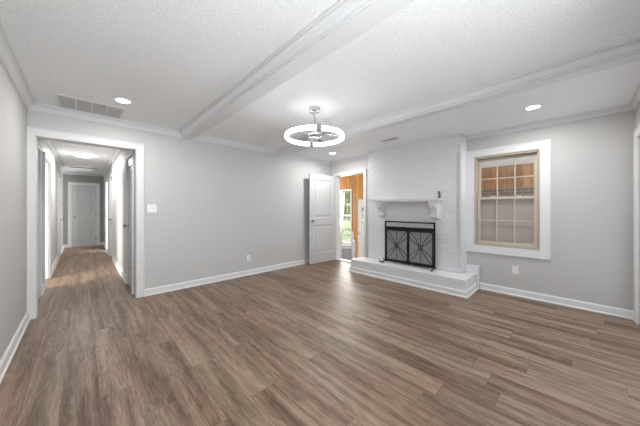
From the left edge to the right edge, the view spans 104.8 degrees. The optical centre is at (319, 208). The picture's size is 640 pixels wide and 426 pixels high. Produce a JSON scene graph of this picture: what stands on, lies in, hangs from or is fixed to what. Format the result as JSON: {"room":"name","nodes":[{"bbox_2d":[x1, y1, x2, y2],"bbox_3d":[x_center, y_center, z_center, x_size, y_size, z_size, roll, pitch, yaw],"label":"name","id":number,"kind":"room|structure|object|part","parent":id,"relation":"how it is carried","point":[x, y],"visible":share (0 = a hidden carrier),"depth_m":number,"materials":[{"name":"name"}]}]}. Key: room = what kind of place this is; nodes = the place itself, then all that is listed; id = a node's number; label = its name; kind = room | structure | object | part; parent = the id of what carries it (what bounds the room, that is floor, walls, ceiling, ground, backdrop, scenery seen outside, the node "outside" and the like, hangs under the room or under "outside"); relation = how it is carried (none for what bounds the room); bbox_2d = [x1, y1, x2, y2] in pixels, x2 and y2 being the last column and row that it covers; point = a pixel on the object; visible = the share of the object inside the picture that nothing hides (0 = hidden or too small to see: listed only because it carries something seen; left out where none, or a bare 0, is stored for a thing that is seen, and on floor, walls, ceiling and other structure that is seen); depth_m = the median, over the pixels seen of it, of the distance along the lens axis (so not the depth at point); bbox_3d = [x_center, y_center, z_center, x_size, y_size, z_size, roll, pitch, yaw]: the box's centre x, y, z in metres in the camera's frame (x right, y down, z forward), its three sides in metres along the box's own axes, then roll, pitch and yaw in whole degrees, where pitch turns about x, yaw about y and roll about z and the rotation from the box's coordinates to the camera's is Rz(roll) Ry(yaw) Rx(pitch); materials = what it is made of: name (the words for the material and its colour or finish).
{"room":"living room","nodes":[
{"label":"living room","id":0,"kind":"room"},
{"bbox_2d":[0,61,62,359],"bbox_3d":[-4.073,0.022,3.504,0.130,2.425,11.900,0,0,-44],"label":"wall","id":1,"kind":"structure","parent":0,"point":[13,112],"depth_m":2.23,"materials":[{"name":"grey paint"}]},
{"bbox_2d":[0,312,29,383],"bbox_3d":[-1.617,1.186,1.059,0.027,0.098,4.710,0,0,-44],"label":"baseboard","id":2,"kind":"structure","parent":1,"relation":"attached to","point":[11,349],"depth_m":2.10,"materials":[{"name":"white paint"}]},
{"bbox_2d":[38,142,41,297],"bbox_3d":[-3.720,0.179,3.163,0.144,2.112,0.824,0,0,-44],"label":"door frame","id":3,"kind":"structure","parent":1,"relation":"attached to","point":[39,145],"depth_m":3.44,"materials":[{"name":"white paint"}]},
{"bbox_2d":[43,152,50,287],"bbox_3d":[-4.589,0.179,4.063,0.144,2.112,0.924,0,0,-44],"label":"door frame","id":4,"kind":"structure","parent":1,"relation":"attached to","point":[46,161],"depth_m":4.36,"materials":[{"name":"white paint"}]},
{"bbox_2d":[51,256,58,275],"bbox_3d":[-5.632,1.186,5.230,0.027,0.098,2.200,0,0,-44],"label":"baseboard","id":5,"kind":"structure","parent":1,"relation":"attached to","point":[56,259],"depth_m":5.16,"materials":[{"name":"white paint"}]},
{"bbox_2d":[58,173,60,258],"bbox_3d":[-6.753,0.179,6.303,0.144,2.112,0.894,0,0,-44],"label":"door frame","id":6,"kind":"structure","parent":1,"relation":"attached to","point":[58,173],"depth_m":6.03,"materials":[{"name":"white paint"}]},
{"bbox_2d":[59,177,64,257],"bbox_3d":[-6.715,0.213,6.341,0.738,2.020,0.181,0,0,42],"label":"door","id":7,"kind":"structure","parent":1,"relation":"in","point":[60,219],"depth_m":6.11,"materials":[{"name":"grey paint"}]},
{"bbox_2d":[61,244,67,253],"bbox_3d":[-7.560,1.186,7.279,0.101,0.098,1.626,0,0,-44],"label":"baseboard","id":8,"kind":"structure","parent":1,"relation":"attached to","point":[63,246],"depth_m":7.68,"materials":[{"name":"white paint"}]},
{"bbox_2d":[45,140,120,176],"bbox_3d":[-5.400,-1.153,5.670,0.974,0.077,6.944,0,0,-44],"label":"crown molding","id":9,"kind":"structure","parent":1,"relation":"attached to","point":[51,145],"depth_m":5.91,"materials":[{"name":"white paint"}]},
{"bbox_2d":[0,0,373,136],"bbox_3d":[-1.065,-1.151,1.592,1.564,0.082,4.714,0,0,-44],"label":"crown molding","id":10,"kind":"structure","parent":1,"relation":"attached to","point":[340,11],"depth_m":2.06,"materials":[{"name":"white paint"}]},
{"bbox_2d":[63,174,103,244],"bbox_3d":[-7.853,0.022,8.209,1.210,2.425,0.120,0,0,-44],"label":"wall","id":11,"kind":"structure","parent":0,"point":[67,178],"depth_m":8.05,"materials":[{"name":"grey paint"}]},
{"bbox_2d":[68,182,99,247],"bbox_3d":[-7.844,0.181,8.200,0.764,2.107,0.144,0,0,-44],"label":"door frame","id":12,"kind":"structure","parent":11,"relation":"attached to","point":[70,184],"depth_m":8.06,"materials":[{"name":"white paint"}]},
{"bbox_2d":[72,185,96,246],"bbox_3d":[-7.833,0.215,8.193,0.605,2.015,0.181,0,0,-44],"label":"door","id":13,"kind":"structure","parent":11,"relation":"in","point":[84,214],"depth_m":8.17,"materials":[{"name":"grey paint"}]},
{"bbox_2d":[104,150,134,294],"bbox_3d":[-5.008,0.022,6.049,0.120,2.425,6.940,0,0,-44],"label":"wall","id":14,"kind":"structure","parent":0,"point":[118,166],"depth_m":4.93,"materials":[{"name":"grey paint"}]},
{"bbox_2d":[105,178,108,248],"bbox_3d":[-6.229,0.179,7.295,0.144,2.112,0.894,0,0,-44],"label":"door frame","id":15,"kind":"structure","parent":14,"relation":"attached to","point":[107,179],"depth_m":7.53,"materials":[{"name":"white paint"}]},
{"bbox_2d":[109,172,112,259],"bbox_3d":[-5.222,0.179,6.253,0.144,2.112,0.894,0,0,-44],"label":"door frame","id":16,"kind":"structure","parent":14,"relation":"attached to","point":[111,174],"depth_m":6.50,"materials":[{"name":"white paint"}]},
{"bbox_2d":[112,257,124,281],"bbox_3d":[-4.084,1.186,4.988,0.027,0.098,2.500,0,0,-44],"label":"baseboard","id":17,"kind":"structure","parent":14,"relation":"attached to","point":[122,274],"depth_m":4.79,"materials":[{"name":"white paint"}]},
{"bbox_2d":[123,157,131,288],"bbox_3d":[-2.928,0.213,3.841,0.181,2.020,0.595,0,0,-44],"label":"door","id":18,"kind":"structure","parent":14,"relation":"in","point":[129,225],"depth_m":3.93,"materials":[{"name":"grey paint"}]},
{"bbox_2d":[125,151,133,294],"bbox_3d":[-2.912,0.179,3.861,0.144,2.112,0.744,0,0,-44],"label":"door frame","id":19,"kind":"structure","parent":14,"relation":"attached to","point":[130,154],"depth_m":4.03,"materials":[{"name":"white paint"}]},
{"bbox_2d":[27,109,329,288],"bbox_3d":[-1.542,0.022,4.489,5.140,2.425,0.120,0,0,-44],"label":"wall","id":20,"kind":"structure","parent":0,"point":[218,205],"depth_m":4.16,"materials":[{"name":"grey paint"}]},
{"bbox_2d":[27,126,144,319],"bbox_3d":[-2.910,0.159,3.151,1.075,2.152,0.144,0,0,-44],"label":"door frame","id":21,"kind":"structure","parent":20,"relation":"attached to","point":[33,134],"depth_m":2.86,"materials":[{"name":"white paint"}]},
{"bbox_2d":[147,204,156,212],"bbox_3d":[-2.418,-0.007,3.548,0.116,0.116,0.017,0,0,-44],"label":"light switch","id":22,"kind":"object","parent":20,"relation":"attached to","point":[151,208],"visible":1,"depth_m":3.55,"materials":[{"name":"white plastic"}]},
{"bbox_2d":[144,259,308,296],"bbox_3d":[-1.113,1.186,4.803,3.808,0.098,0.027,0,0,-44],"label":"baseboard","id":23,"kind":"structure","parent":20,"relation":"attached to","point":[177,286],"depth_m":4.19,"materials":[{"name":"white paint"}]},
{"bbox_2d":[283,154,368,163],"bbox_3d":[0.176,-1.140,5.152,1.472,0.064,1.317,0,0,-44],"label":"crown molding","id":24,"kind":"structure","parent":20,"relation":"attached to","point":[287,155],"depth_m":5.60,"materials":[{"name":"white paint"}]},
{"bbox_2d":[193,0,639,154],"bbox_3d":[0.167,-1.151,2.783,1.587,0.082,4.714,0,0,-44],"label":"crown molding","id":25,"kind":"structure","parent":20,"relation":"attached to","point":[632,46],"depth_m":2.34,"materials":[{"name":"white paint"}]},
{"bbox_2d":[0,245,639,425],"bbox_3d":[-3.562,1.295,4.623,7.700,0.120,12.800,0,0,-44],"label":"floor","id":26,"kind":"structure","parent":0,"point":[326,343],"depth_m":2.08,"materials":[{"name":"brown wood"}]},
{"bbox_2d":[336,258,350,262],"bbox_3d":[0.718,1.226,5.734,0.160,0.018,0.820,0,0,-44],"label":"threshold","id":27,"kind":"object","parent":26,"relation":"on","point":[339,259],"visible":0.52,"depth_m":5.82,"materials":[{"name":"white paint"}]},
{"bbox_2d":[349,257,479,298],"bbox_3d":[1.523,1.058,4.355,0.636,0.355,2.096,0,0,-44],"label":"hearth","id":28,"kind":"object","parent":26,"relation":"on","point":[464,285],"visible":1,"depth_m":3.88,"materials":[{"name":"white paint"}]},
{"bbox_2d":[381,221,435,271],"bbox_3d":[1.515,0.606,4.270,0.904,0.770,0.205,0,0,44],"label":"fireplace screen","id":29,"kind":"object","parent":28,"relation":"on","point":[412,246],"visible":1,"depth_m":4.27,"materials":[{"name":"black metal"}]},
{"bbox_3d":[1.382,0.653,4.439,0.418,0.551,0.016,0,0,44],"label":"screen door","id":30,"kind":"part","parent":29,"relation":"part of","materials":[{"name":"black metal"}]},
{"bbox_3d":[1.385,0.653,4.442,0.386,0.519,0.002,0,0,44],"label":"panel","id":31,"kind":"part","parent":29,"relation":"part of","materials":[{"name":"metal"}]},
{"bbox_3d":[1.689,0.653,4.144,0.418,0.551,0.016,0,0,44],"label":"screen door","id":32,"kind":"part","parent":29,"relation":"part of","materials":[{"name":"black metal"}]},
{"bbox_3d":[1.692,0.653,4.146,0.386,0.519,0.002,0,0,44],"label":"panel","id":33,"kind":"part","parent":29,"relation":"part of","materials":[{"name":"metal"}]},
{"bbox_2d":[0,0,639,173],"bbox_3d":[-4.137,-1.250,4.067,6.100,0.120,12.800,0,0,-44],"label":"ceiling","id":34,"kind":"structure","parent":0,"point":[172,59],"depth_m":1.87,"materials":[{"name":"paint"}]},
{"bbox_2d":[74,153,92,157],"bbox_3d":[-5.186,-1.167,5.404,0.304,0.044,0.304,0,0,-44],"label":"recessed light","id":35,"kind":"object","parent":34,"relation":"in","point":[76,154],"visible":1,"depth_m":5.35,"materials":[{"name":"white plastic"}]},
{"bbox_2d":[69,166,98,169],"bbox_3d":[-6.814,-1.187,7.112,0.620,0.006,0.260,0,0,-44],"label":"ceiling vent","id":36,"kind":"object","parent":34,"relation":"in","point":[69,166],"visible":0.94,"depth_m":7.05,"materials":[{"name":"grey metal"}]},
{"bbox_2d":[54,93,125,118],"bbox_3d":[-2.667,-1.185,2.881,0.580,0.011,0.460,0,0,-44],"label":"ceiling vent","id":37,"kind":"object","parent":34,"relation":"in","point":[63,101],"visible":1,"depth_m":2.85,"materials":[{"name":"white metal"}]},
{"bbox_2d":[113,97,131,103],"bbox_3d":[-2.158,-1.185,2.698,0.168,0.008,0.168,0,0,-44],"label":"recessed light","id":38,"kind":"object","parent":34,"relation":"in","point":[118,99],"visible":1,"depth_m":2.69,"materials":[{"name":"white plastic"}]},
{"bbox_2d":[182,0,414,139],"bbox_3d":[-0.453,-1.145,2.183,0.142,0.090,4.710,0,0,-44],"label":"ceiling beam","id":39,"kind":"structure","parent":34,"relation":"attached to","point":[376,11],"depth_m":1.74,"materials":[{"name":"white paint"}]},
{"bbox_2d":[285,106,343,146],"bbox_3d":[-0.063,-1.003,2.901,0.692,0.374,0.692,0,0,-44],"label":"ceiling fan","id":40,"kind":"object","parent":34,"relation":"hanging from","point":[315,129],"visible":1,"depth_m":2.85,"materials":[{"name":"silver metal"}]},
{"bbox_3d":[-0.245,-0.852,2.847,0.235,0.050,0.192,0,0,-7],"label":"fan blade","id":41,"kind":"part","parent":40,"relation":"part of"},
{"bbox_3d":[-0.063,-0.875,2.901,0.684,0.006,0.684,0,0,-44],"label":"ring frame","id":42,"kind":"part","parent":40,"relation":"part of","materials":[{"name":"silver metal"}]},
{"bbox_3d":[-0.018,-0.852,3.085,0.192,0.050,0.235,0,0,23],"label":"fan blade","id":43,"kind":"part","parent":40,"relation":"part of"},
{"bbox_3d":[0.072,-0.852,2.768,0.187,0.050,0.246,0,0,-44],"label":"fan blade","id":44,"kind":"part","parent":40,"relation":"part of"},
{"bbox_2d":[276,53,639,155],"bbox_3d":[0.782,-1.145,3.376,0.125,0.090,4.710,0,0,-44],"label":"ceiling beam","id":45,"kind":"structure","parent":34,"relation":"attached to","point":[635,57],"depth_m":2.33,"materials":[{"name":"white paint"}]},
{"bbox_2d":[369,133,464,273],"bbox_3d":[1.662,0.033,4.497,0.240,2.405,1.690,0,0,-44],"label":"wall","id":46,"kind":"structure","parent":0,"point":[421,169],"depth_m":4.24,"materials":[{"name":"white brick"}]},
{"bbox_2d":[373,198,443,218],"bbox_3d":[1.502,-0.002,4.336,0.215,0.337,1.210,0,0,-44],"label":"mantel shelf","id":47,"kind":"object","parent":46,"relation":"attached to","point":[433,203],"visible":1,"depth_m":4.25,"materials":[{"name":"white paint"}]},
{"bbox_3d":[1.502,-0.144,4.336,0.215,0.052,1.210,0,0,-44],"label":"shelf","id":48,"kind":"part","parent":47,"relation":"part of","materials":[{"name":"white paint"}]},
{"bbox_2d":[459,134,466,273],"bbox_3d":[2.251,-0.090,3.870,0.265,2.160,0.030,0,0,-44],"label":"trim","id":49,"kind":"structure","parent":46,"relation":"attached to","point":[463,140],"depth_m":3.80,"materials":[{"name":"white paint"}]},
{"bbox_2d":[340,163,533,257],"bbox_3d":[2.867,0.265,6.906,0.120,2.940,8.850,0,0,-44],"label":"wall","id":50,"kind":"structure","parent":0,"point":[354,182],"depth_m":5.69,"materials":[{"name":"orange wood"}]},
{"bbox_2d":[340,189,351,243],"bbox_3d":[0.740,0.260,9.050,0.080,1.910,1.110,0,0,-44],"label":"window","id":51,"kind":"structure","parent":50,"relation":"in","point":[350,190],"depth_m":8.65,"materials":[{"name":"white paint"}]},
{"bbox_2d":[357,199,362,257],"bbox_3d":[1.508,0.705,8.214,0.137,2.060,0.720,0,0,-44],"label":"door","id":52,"kind":"structure","parent":50,"relation":"in","point":[360,201],"depth_m":8.42,"materials":[{"name":"grey paint"}]},
{"bbox_2d":[481,156,533,167],"bbox_3d":[4.385,-1.085,5.313,0.150,0.240,4.450,0,0,-44],"label":"trim","id":53,"kind":"structure","parent":50,"relation":"attached to","point":[522,160],"depth_m":5.45,"materials":[{"name":"white paint"}]},
{"bbox_2d":[290,60,639,160],"bbox_3d":[1.395,-1.240,3.989,1.610,0.140,5.000,0,0,-44],"label":"ceiling","id":54,"kind":"structure","parent":0,"point":[615,86],"depth_m":2.99,"materials":[{"name":"white paint"}]},
{"bbox_2d":[380,137,399,141],"bbox_3d":[1.170,-1.167,4.148,0.130,0.006,0.310,0,0,-44],"label":"ceiling vent","id":55,"kind":"object","parent":54,"relation":"in","point":[393,138],"visible":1,"depth_m":4.13,"materials":[{"name":"grey metal"}]},
{"bbox_2d":[524,104,542,109],"bbox_3d":[2.443,-1.165,2.826,0.168,0.008,0.168,0,0,-44],"label":"recessed light","id":56,"kind":"object","parent":54,"relation":"in","point":[535,106],"visible":1,"depth_m":2.82,"materials":[{"name":"white plastic"}]},
{"bbox_2d":[330,110,635,310],"bbox_3d":[1.979,0.022,4.442,0.140,2.425,4.840,0,0,-44],"label":"wall","id":57,"kind":"structure","parent":0,"point":[592,260],"depth_m":3.02,"materials":[{"name":"grey paint"}]},
{"bbox_2d":[309,173,335,263],"bbox_3d":[0.072,0.218,5.707,0.792,2.010,0.181,0,0,-40],"label":"door","id":58,"kind":"structure","parent":57,"relation":"in","point":[322,188],"depth_m":5.67,"materials":[{"name":"grey paint"}]},
{"bbox_2d":[333,169,366,258],"bbox_3d":[0.717,0.183,5.732,0.164,2.104,0.968,0,0,-44],"label":"door frame","id":59,"kind":"structure","parent":57,"relation":"attached to","point":[362,171],"depth_m":5.65,"materials":[{"name":"white paint"}]},
{"bbox_2d":[474,149,539,249],"bbox_3d":[2.745,-0.125,3.646,0.135,1.370,0.770,0,0,-44],"label":"window","id":60,"kind":"structure","parent":57,"relation":"in","point":[506,221],"depth_m":3.64,"materials":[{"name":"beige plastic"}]},
{"bbox_3d":[2.769,-0.463,3.668,0.030,0.635,0.708,0,0,-44],"label":"sash","id":61,"kind":"part","parent":60,"relation":"part of","materials":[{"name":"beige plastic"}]},
{"bbox_3d":[2.744,0.172,3.644,0.030,0.715,0.708,0,0,-44],"label":"sash","id":62,"kind":"part","parent":60,"relation":"part of","materials":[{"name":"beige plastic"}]},
{"bbox_2d":[466,139,550,259],"bbox_3d":[2.688,-0.125,3.591,0.024,1.590,0.990,0,0,-44],"label":"window frame","id":63,"kind":"structure","parent":57,"relation":"attached to","point":[544,146],"depth_m":3.42,"materials":[{"name":"white paint"}]},
{"bbox_2d":[512,266,518,274],"bbox_3d":[2.780,0.869,3.506,0.009,0.116,0.072,0,0,-44],"label":"wall outlet","id":64,"kind":"object","parent":57,"relation":"attached to","point":[515,269],"visible":1,"depth_m":3.50,"materials":[{"name":"white plastic"}]},
{"bbox_2d":[466,83,639,139],"bbox_3d":[2.412,-1.140,2.838,1.472,0.064,1.675,0,0,-44],"label":"crown molding","id":65,"kind":"structure","parent":57,"relation":"attached to","point":[634,102],"depth_m":3.10,"materials":[{"name":"white paint"}]},
{"bbox_2d":[480,282,633,320],"bbox_3d":[2.973,1.186,3.256,0.081,0.098,1.495,0,0,-44],"label":"baseboard","id":66,"kind":"structure","parent":57,"relation":"attached to","point":[603,309],"depth_m":3.15,"materials":[{"name":"white paint"}]},
{"bbox_2d":[481,187,533,196],"bbox_3d":[3.875,0.635,5.863,0.120,2.200,5.950,0,0,-44],"label":"brick wall","id":67,"kind":"structure","parent":0,"point":[524,191],"depth_m":5.47,"materials":[{"name":"brick"}]},
{"bbox_2d":[636,104,639,324],"bbox_3d":[1.764,0.022,0.967,5.000,2.425,0.120,0,0,-44],"label":"wall","id":68,"kind":"structure","parent":0,"point":[638,107],"depth_m":2.63,"materials":[{"name":"grey paint"}]},
{"bbox_2d":[634,124,639,323],"bbox_3d":[2.537,0.192,1.814,2.544,2.087,0.024,0,0,-44],"label":"door frame","id":69,"kind":"structure","parent":68,"relation":"attached to","point":[637,130],"depth_m":2.64,"materials":[{"name":"white paint"}]},
{"bbox_3d":[2.047,1.785,6.114,2.440,0.100,8.850,0,0,-44],"label":"floor","id":70,"kind":"structure","parent":0,"visible":0},
{"bbox_2d":[340,229,353,259],"bbox_3d":[0.731,1.134,6.824,0.366,1.203,0.384,0,0,0],"label":"chair","id":71,"kind":"object","parent":70,"relation":"on","point":[345,249],"visible":0.66,"depth_m":6.66,"materials":[{"name":"white paint"}]},
{"bbox_3d":[0.731,1.230,6.668,0.320,0.310,0.008,0,0,0],"label":"panel","id":72,"kind":"part","parent":71,"relation":"part of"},
{"bbox_2d":[351,240,355,258],"bbox_3d":[0.835,1.250,6.131,0.090,0.970,0.090,0,0,-44],"label":"newel post","id":73,"kind":"object","parent":70,"relation":"on","point":[353,243],"visible":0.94,"depth_m":6.10,"materials":[{"name":"white paint"}]},
{"label":"outside","id":74,"kind":"structure","parent":0,"visible":0},
{"bbox_2d":[340,218,362,241],"bbox_3d":[6.113,1.970,27.454,33.060,0.230,59.000,0,0,-44],"label":"ground","id":75,"kind":"structure","parent":74,"point":[344,224],"depth_m":23.44,"materials":[{"name":"green plant"}]},
{"bbox_2d":[340,191,349,219],"bbox_3d":[3.325,-2.100,23.419,5.163,7.919,4.892,0,0,34],"label":"leafy tree","id":76,"kind":"object","parent":75,"relation":"on","point":[340,191],"visible":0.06,"depth_m":22.91,"materials":[{"name":"green plant"}]},
{"bbox_2d":[340,191,362,222],"bbox_3d":[2.788,-1.409,16.651,4.607,6.538,5.000,0,0,-44],"label":"leafy tree","id":77,"kind":"object","parent":75,"relation":"on","point":[346,194],"visible":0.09,"depth_m":16.57,"materials":[{"name":"green plant"}]}
]}

